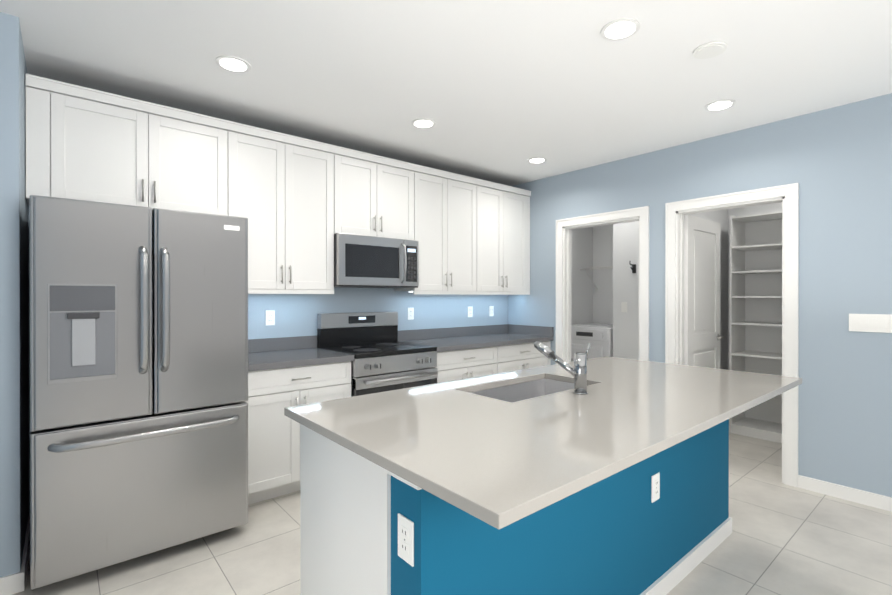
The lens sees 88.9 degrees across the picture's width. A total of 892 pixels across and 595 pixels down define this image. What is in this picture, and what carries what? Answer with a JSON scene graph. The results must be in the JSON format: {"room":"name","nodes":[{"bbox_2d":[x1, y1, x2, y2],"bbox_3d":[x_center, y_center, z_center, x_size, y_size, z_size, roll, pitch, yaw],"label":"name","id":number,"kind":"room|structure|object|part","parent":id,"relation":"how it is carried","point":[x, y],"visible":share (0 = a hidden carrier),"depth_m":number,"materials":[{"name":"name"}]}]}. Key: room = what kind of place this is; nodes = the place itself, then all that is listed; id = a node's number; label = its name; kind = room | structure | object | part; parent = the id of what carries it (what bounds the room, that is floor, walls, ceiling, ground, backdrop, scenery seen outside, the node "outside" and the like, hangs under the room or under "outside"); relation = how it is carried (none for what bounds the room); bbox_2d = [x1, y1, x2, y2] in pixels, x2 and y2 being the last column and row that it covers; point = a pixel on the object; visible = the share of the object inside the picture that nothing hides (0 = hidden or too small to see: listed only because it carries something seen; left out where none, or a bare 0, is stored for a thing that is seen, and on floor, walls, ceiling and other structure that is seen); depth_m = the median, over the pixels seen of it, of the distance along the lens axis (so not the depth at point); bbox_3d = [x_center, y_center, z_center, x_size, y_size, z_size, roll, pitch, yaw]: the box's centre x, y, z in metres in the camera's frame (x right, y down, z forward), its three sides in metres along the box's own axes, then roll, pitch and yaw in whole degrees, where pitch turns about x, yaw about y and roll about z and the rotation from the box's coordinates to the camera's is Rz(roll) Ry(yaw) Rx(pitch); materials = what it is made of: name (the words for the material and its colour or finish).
{"room":"kitchen","nodes":[
{"label":"kitchen","id":0,"kind":"room"},
{"bbox_2d":[0,12,28,576],"bbox_3d":[-1.935,0.032,1.891,0.220,2.600,1.720,0,0,-40],"label":"wall","id":1,"kind":"structure","parent":0,"point":[14,397],"depth_m":2.05,"materials":[{"name":"blue paint"}]},
{"bbox_2d":[0,577,1,594],"bbox_3d":[-1.493,1.291,1.411,0.030,0.085,1.570,0,0,-40],"label":"baseboard","id":2,"kind":"structure","parent":1,"relation":"attached to","point":[0,577],"depth_m":2.02,"materials":[{"name":"white"}]},
{"bbox_2d":[14,513,29,593],"bbox_3d":[-2.164,1.288,2.340,0.024,0.085,0.744,0,0,-40],"label":"baseboard","id":3,"kind":"structure","parent":1,"relation":"attached to","point":[14,583],"depth_m":2.12,"materials":[{"name":"white wood"}]},
{"bbox_2d":[28,205,507,512],"bbox_3d":[-0.249,0.025,4.521,6.190,2.600,0.120,0,0,-40],"label":"wall","id":4,"kind":"structure","parent":0,"point":[295,315],"depth_m":4.03,"materials":[{"name":"blue paint"}]},
{"bbox_2d":[25,73,232,215],"bbox_3d":[-1.921,-0.842,2.810,0.982,0.642,0.325,0,0,-40],"label":"upper cabinet","id":5,"kind":"object","parent":4,"relation":"attached to","point":[83,143],"depth_m":2.64,"materials":[{"name":"white wood"}]},
{"bbox_2d":[266,310,274,325],"bbox_3d":[-1.354,0.158,3.502,0.070,0.115,0.008,0,0,-40],"label":"outlet","id":6,"kind":"object","parent":4,"relation":"attached to","point":[270,317],"visible":1,"depth_m":3.50,"materials":[{"name":"white plastic"}]},
{"bbox_2d":[229,121,344,292],"bbox_3d":[-1.255,-0.610,3.374,0.884,1.108,0.325,0,0,-40],"label":"upper cabinet","id":7,"kind":"object","parent":4,"relation":"attached to","point":[298,202],"depth_m":3.26,"materials":[{"name":"white wood"}]},
{"bbox_2d":[248,324,508,351],"bbox_3d":[-0.467,0.361,4.243,3.116,0.099,0.020,0,0,-40],"label":"backsplash","id":8,"kind":"structure","parent":4,"relation":"attached to","point":[269,344],"depth_m":4.31,"materials":[{"name":"grey stone"}]},
{"bbox_2d":[345,148,416,240],"bbox_3d":[-0.673,-0.830,3.865,0.762,0.670,0.325,0,0,-40],"label":"upper cabinet","id":9,"kind":"object","parent":4,"relation":"attached to","point":[381,192],"depth_m":3.76,"materials":[{"name":"white wood"}]},
{"bbox_2d":[334,233,418,287],"bbox_3d":[-0.632,-0.288,3.818,0.756,0.406,0.451,0,0,-40],"label":"over-the-range microwave","id":10,"kind":"object","parent":9,"relation":"attached to","point":[362,261],"visible":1,"depth_m":3.65,"materials":[{"name":"grey metal"}]},
{"bbox_2d":[408,308,413,319],"bbox_3d":[-0.337,0.155,4.362,0.070,0.115,0.008,0,0,-40],"label":"outlet","id":11,"kind":"object","parent":4,"relation":"attached to","point":[410,313],"visible":1,"depth_m":4.36,"materials":[{"name":"white plastic"}]},
{"bbox_2d":[394,165,484,292],"bbox_3d":[-0.092,-0.613,4.358,0.884,1.108,0.325,0,0,-40],"label":"upper cabinet","id":12,"kind":"object","parent":4,"relation":"attached to","point":[450,206],"depth_m":4.25,"materials":[{"name":"white wood"}]},
{"bbox_2d":[468,306,472,316],"bbox_3d":[0.260,0.154,4.867,0.070,0.115,0.008,0,0,-40],"label":"outlet","id":13,"kind":"object","parent":4,"relation":"attached to","point":[470,311],"visible":1,"depth_m":4.87,"materials":[{"name":"white plastic"}]},
{"bbox_2d":[489,306,493,315],"bbox_3d":[0.508,0.153,5.077,0.070,0.115,0.008,0,0,-40],"label":"outlet","id":14,"kind":"object","parent":4,"relation":"attached to","point":[491,310],"visible":1,"depth_m":5.07,"materials":[{"name":"white plastic"}]},
{"bbox_2d":[485,181,530,292],"bbox_3d":[0.487,-0.614,4.847,0.875,1.108,0.325,0,0,-40],"label":"upper cabinet","id":15,"kind":"object","parent":4,"relation":"attached to","point":[507,208],"depth_m":4.76,"materials":[{"name":"white wood"}]},
{"bbox_2d":[0,0,891,185],"bbox_3d":[2.011,-1.318,1.845,6.190,0.100,7.120,0,0,-40],"label":"ceiling","id":16,"kind":"structure","parent":0,"point":[500,91],"depth_m":2.51,"materials":[{"name":"white paint"}]},
{"bbox_2d":[215,55,250,72],"bbox_3d":[-1.155,-1.265,2.468,0.176,0.008,0.176,0,0,-40],"label":"recessed light","id":17,"kind":"object","parent":16,"relation":"in","point":[233,64],"visible":1,"depth_m":2.46,"materials":[{"name":"white plastic"}]},
{"bbox_2d":[411,119,434,127],"bbox_3d":[-0.165,-1.268,3.315,0.176,0.008,0.176,0,0,-40],"label":"recessed light","id":18,"kind":"object","parent":16,"relation":"in","point":[423,123],"visible":1,"depth_m":3.30,"materials":[{"name":"white plastic"}]},
{"bbox_2d":[527,157,546,162],"bbox_3d":[0.843,-1.270,4.211,0.176,0.008,0.176,0,0,-40],"label":"recessed light","id":19,"kind":"object","parent":16,"relation":"in","point":[537,160],"visible":0.98,"depth_m":4.20,"materials":[{"name":"white plastic"}]},
{"bbox_2d":[601,18,639,40],"bbox_3d":[0.823,-1.264,2.148,0.176,0.008,0.176,0,0,-40],"label":"recessed light","id":20,"kind":"object","parent":16,"relation":"in","point":[620,29],"visible":1,"depth_m":2.14,"materials":[{"name":"white plastic"}]},
{"bbox_2d":[693,41,726,58],"bbox_3d":[1.348,-1.261,2.322,0.150,0.016,0.150,0,0,-40],"label":"ceiling speaker","id":21,"kind":"object","parent":16,"relation":"attached to","point":[710,49],"visible":0.94,"depth_m":2.31,"materials":[{"name":"white plastic"}]},
{"bbox_2d":[705,99,735,110],"bbox_3d":[1.808,-1.267,2.999,0.176,0.008,0.176,0,0,-40],"label":"recessed light","id":22,"kind":"object","parent":16,"relation":"in","point":[719,105],"visible":1,"depth_m":2.99,"materials":[{"name":"white plastic"}]},
{"bbox_2d":[12,433,891,594],"bbox_3d":[2.011,1.362,1.852,6.190,0.060,7.120,0,0,-40],"label":"floor","id":23,"kind":"structure","parent":0,"point":[782,539],"depth_m":2.35,"materials":[{"name":"tile"}]},
{"bbox_2d":[30,195,247,588],"bbox_3d":[-1.703,0.435,2.555,0.910,1.790,0.917,0,0,-40],"label":"refrigerator","id":24,"kind":"object","parent":23,"relation":"on","point":[139,380],"visible":1,"depth_m":2.20,"materials":[{"name":"grey metal"}]},
{"bbox_2d":[245,360,352,504],"bbox_3d":[-1.171,0.890,3.268,0.774,0.875,0.602,0,0,-40],"label":"base cabinet","id":25,"kind":"object","parent":23,"relation":"on","point":[283,372],"depth_m":2.97,"materials":[{"name":"white wood"}]},
{"bbox_2d":[248,348,353,371],"bbox_3d":[-1.159,0.433,3.252,0.779,0.040,0.640,0,0,-40],"label":"countertop","id":26,"kind":"structure","parent":25,"relation":"on","point":[288,357],"depth_m":3.13,"materials":[{"name":"grey stone"}]},
{"bbox_2d":[317,312,437,396],"bbox_3d":[-0.543,0.729,3.715,0.754,1.195,0.711,0,0,-40],"label":"range","id":27,"kind":"object","parent":23,"relation":"on","point":[384,360],"visible":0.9,"depth_m":3.66,"materials":[{"name":"grey metal"}]},
{"bbox_2d":[435,344,504,382],"bbox_3d":[0.021,0.887,4.276,0.823,0.875,0.602,0,0,-40],"label":"base cabinet","id":28,"kind":"object","parent":23,"relation":"on","point":[470,362],"depth_m":4.04,"materials":[{"name":"white wood"}]},
{"bbox_2d":[398,332,552,351],"bbox_3d":[0.320,0.429,4.503,1.577,0.040,0.640,0,0,-40],"label":"countertop","id":29,"kind":"structure","parent":28,"relation":"on","point":[495,339],"depth_m":4.34,"materials":[{"name":"grey stone"}]},
{"bbox_2d":[300,377,731,594],"bbox_3d":[0.532,0.889,2.144,2.204,0.885,0.754,0,0,-40],"label":"kitchen island","id":30,"kind":"object","parent":23,"relation":"on","point":[365,530],"depth_m":1.58,"materials":[{"name":"blue wood"}]},
{"bbox_2d":[398,513,413,566],"bbox_3d":[-0.108,0.644,1.208,0.008,0.115,0.070,0,0,-40],"label":"outlet","id":31,"kind":"object","parent":30,"relation":"attached to","point":[405,520],"depth_m":1.20,"materials":[{"name":"white plastic"}]},
{"bbox_2d":[284,357,801,532],"bbox_3d":[0.614,0.452,2.038,2.280,0.070,1.110,0,0,-40],"label":"island countertop","id":32,"kind":"structure","parent":30,"relation":"on","point":[501,463],"depth_m":1.48,"materials":[{"name":"beige stone"}]},
{"bbox_2d":[470,379,573,402],"bbox_3d":[0.402,0.565,2.150,0.684,0.237,0.369,0,0,-40],"label":"sink","id":33,"kind":"object","parent":32,"relation":"in","point":[522,389],"depth_m":2.37,"materials":[{"name":"silver metal"}]},
{"bbox_2d":[534,341,591,396],"bbox_3d":[0.523,0.308,2.064,0.085,0.217,0.279,0,0,-40],"label":"faucet","id":34,"kind":"object","parent":32,"relation":"on","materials":[{"name":"silver metal"}]},
{"bbox_2d":[651,472,659,502],"bbox_3d":[0.919,0.832,1.989,0.070,0.115,0.008,0,0,-40],"label":"outlet","id":35,"kind":"object","parent":30,"relation":"attached to","point":[655,476],"depth_m":1.98,"materials":[{"name":"white plastic"}]},
{"bbox_2d":[505,340,550,371],"bbox_3d":[0.576,0.886,4.745,0.875,0.875,0.602,0,0,-40],"label":"base cabinet","id":36,"kind":"object","parent":23,"relation":"on","point":[517,356],"depth_m":4.52,"materials":[{"name":"white wood"}]},
{"bbox_2d":[571,323,612,361],"bbox_3d":[1.979,0.835,5.844,0.742,0.972,0.670,0,0,-40],"label":"dryer","id":37,"kind":"object","parent":23,"relation":"on","point":[598,337],"visible":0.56,"depth_m":5.54,"materials":[{"name":"white metal"}]},
{"bbox_2d":[729,211,781,442],"bbox_3d":[3.134,0.260,4.325,0.402,2.130,0.650,0,0,-40],"label":"pantry shelving","id":38,"kind":"object","parent":23,"relation":"on","point":[755,294],"visible":0.52,"depth_m":4.52,"materials":[{"name":"white wood"}]},
{"bbox_2d":[571,202,781,369],"bbox_3d":[2.582,0.025,4.598,1.767,2.600,3.421,0,0,-40],"label":"wall","id":39,"kind":"structure","parent":0,"point":[616,246],"depth_m":5.32,"materials":[{"name":"white paint"}]},
{"bbox_2d":[580,266,612,289],"bbox_3d":[2.169,-0.249,6.015,0.324,0.308,0.700,0,0,-40],"label":"wire shelf","id":40,"kind":"object","parent":39,"relation":"attached to","point":[590,268],"visible":0.58,"depth_m":6.04,"materials":[{"name":"white metal"}]},
{"bbox_2d":[621,302,626,311],"bbox_3d":[2.061,0.113,5.257,0.010,0.115,0.070,0,0,-40],"label":"light switch","id":41,"kind":"object","parent":39,"relation":"attached to","point":[623,306],"visible":1,"depth_m":5.26,"materials":[{"name":"white plastic"}]},
{"bbox_2d":[629,261,635,272],"bbox_3d":[2.103,-0.344,5.134,0.106,0.135,0.040,0,0,-40],"label":"bracket","id":42,"kind":"object","parent":39,"relation":"attached to","point":[633,267],"visible":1,"depth_m":5.14,"materials":[{"name":"grey plastic"}]},
{"bbox_2d":[508,93,891,496],"bbox_3d":[3.020,0.030,2.624,0.115,2.600,7.000,0,0,-40],"label":"wall","id":43,"kind":"structure","parent":0,"point":[835,163],"depth_m":3.10,"materials":[{"name":"blue paint"}]},
{"bbox_2d":[509,324,552,335],"bbox_3d":[0.922,0.359,4.998,0.019,0.099,0.620,0,0,-40],"label":"backsplash","id":44,"kind":"structure","parent":43,"relation":"attached to","point":[529,330],"depth_m":4.96,"materials":[{"name":"grey stone"}]},
{"bbox_2d":[556,206,648,363],"bbox_3d":[1.515,0.261,4.403,0.161,2.128,0.976,0,0,-40],"label":"door frame","id":45,"kind":"structure","parent":43,"relation":"attached to","point":[565,227],"depth_m":4.49,"materials":[{"name":"white wood"}]},
{"bbox_2d":[684,214,724,368],"bbox_3d":[2.327,0.302,4.120,0.757,2.023,0.153,0,0,-40],"label":"pantry door","id":46,"kind":"structure","parent":43,"relation":"in","point":[702,253],"depth_m":4.07,"materials":[{"name":"white wood"}]},
{"bbox_3d":[2.312,0.301,4.107,0.717,1.700,0.153,0,0,-40],"label":"pantry door hardware","id":47,"kind":"part","parent":46,"relation":"part of","materials":[{"name":"silver metal"}]},
{"bbox_2d":[665,183,798,487],"bbox_3d":[2.220,0.263,3.569,0.161,2.128,0.911,0,0,-40],"label":"door frame","id":48,"kind":"structure","parent":43,"relation":"attached to","point":[787,195],"depth_m":3.25,"materials":[{"name":"white wood"}]},
{"bbox_2d":[798,475,891,511],"bbox_3d":[3.847,1.290,1.549,0.014,0.085,4.285,0,0,-40],"label":"baseboard","id":49,"kind":"structure","parent":43,"relation":"attached to","point":[871,499],"depth_m":2.98,"materials":[{"name":"white wood"}]},
{"bbox_2d":[849,314,891,332],"bbox_3d":[2.705,0.163,2.899,0.010,0.115,0.197,0,0,-40],"label":"switch plate","id":50,"kind":"object","parent":43,"relation":"attached to","point":[881,323],"visible":1,"depth_m":2.89,"materials":[{"name":"white plastic"}]}
]}

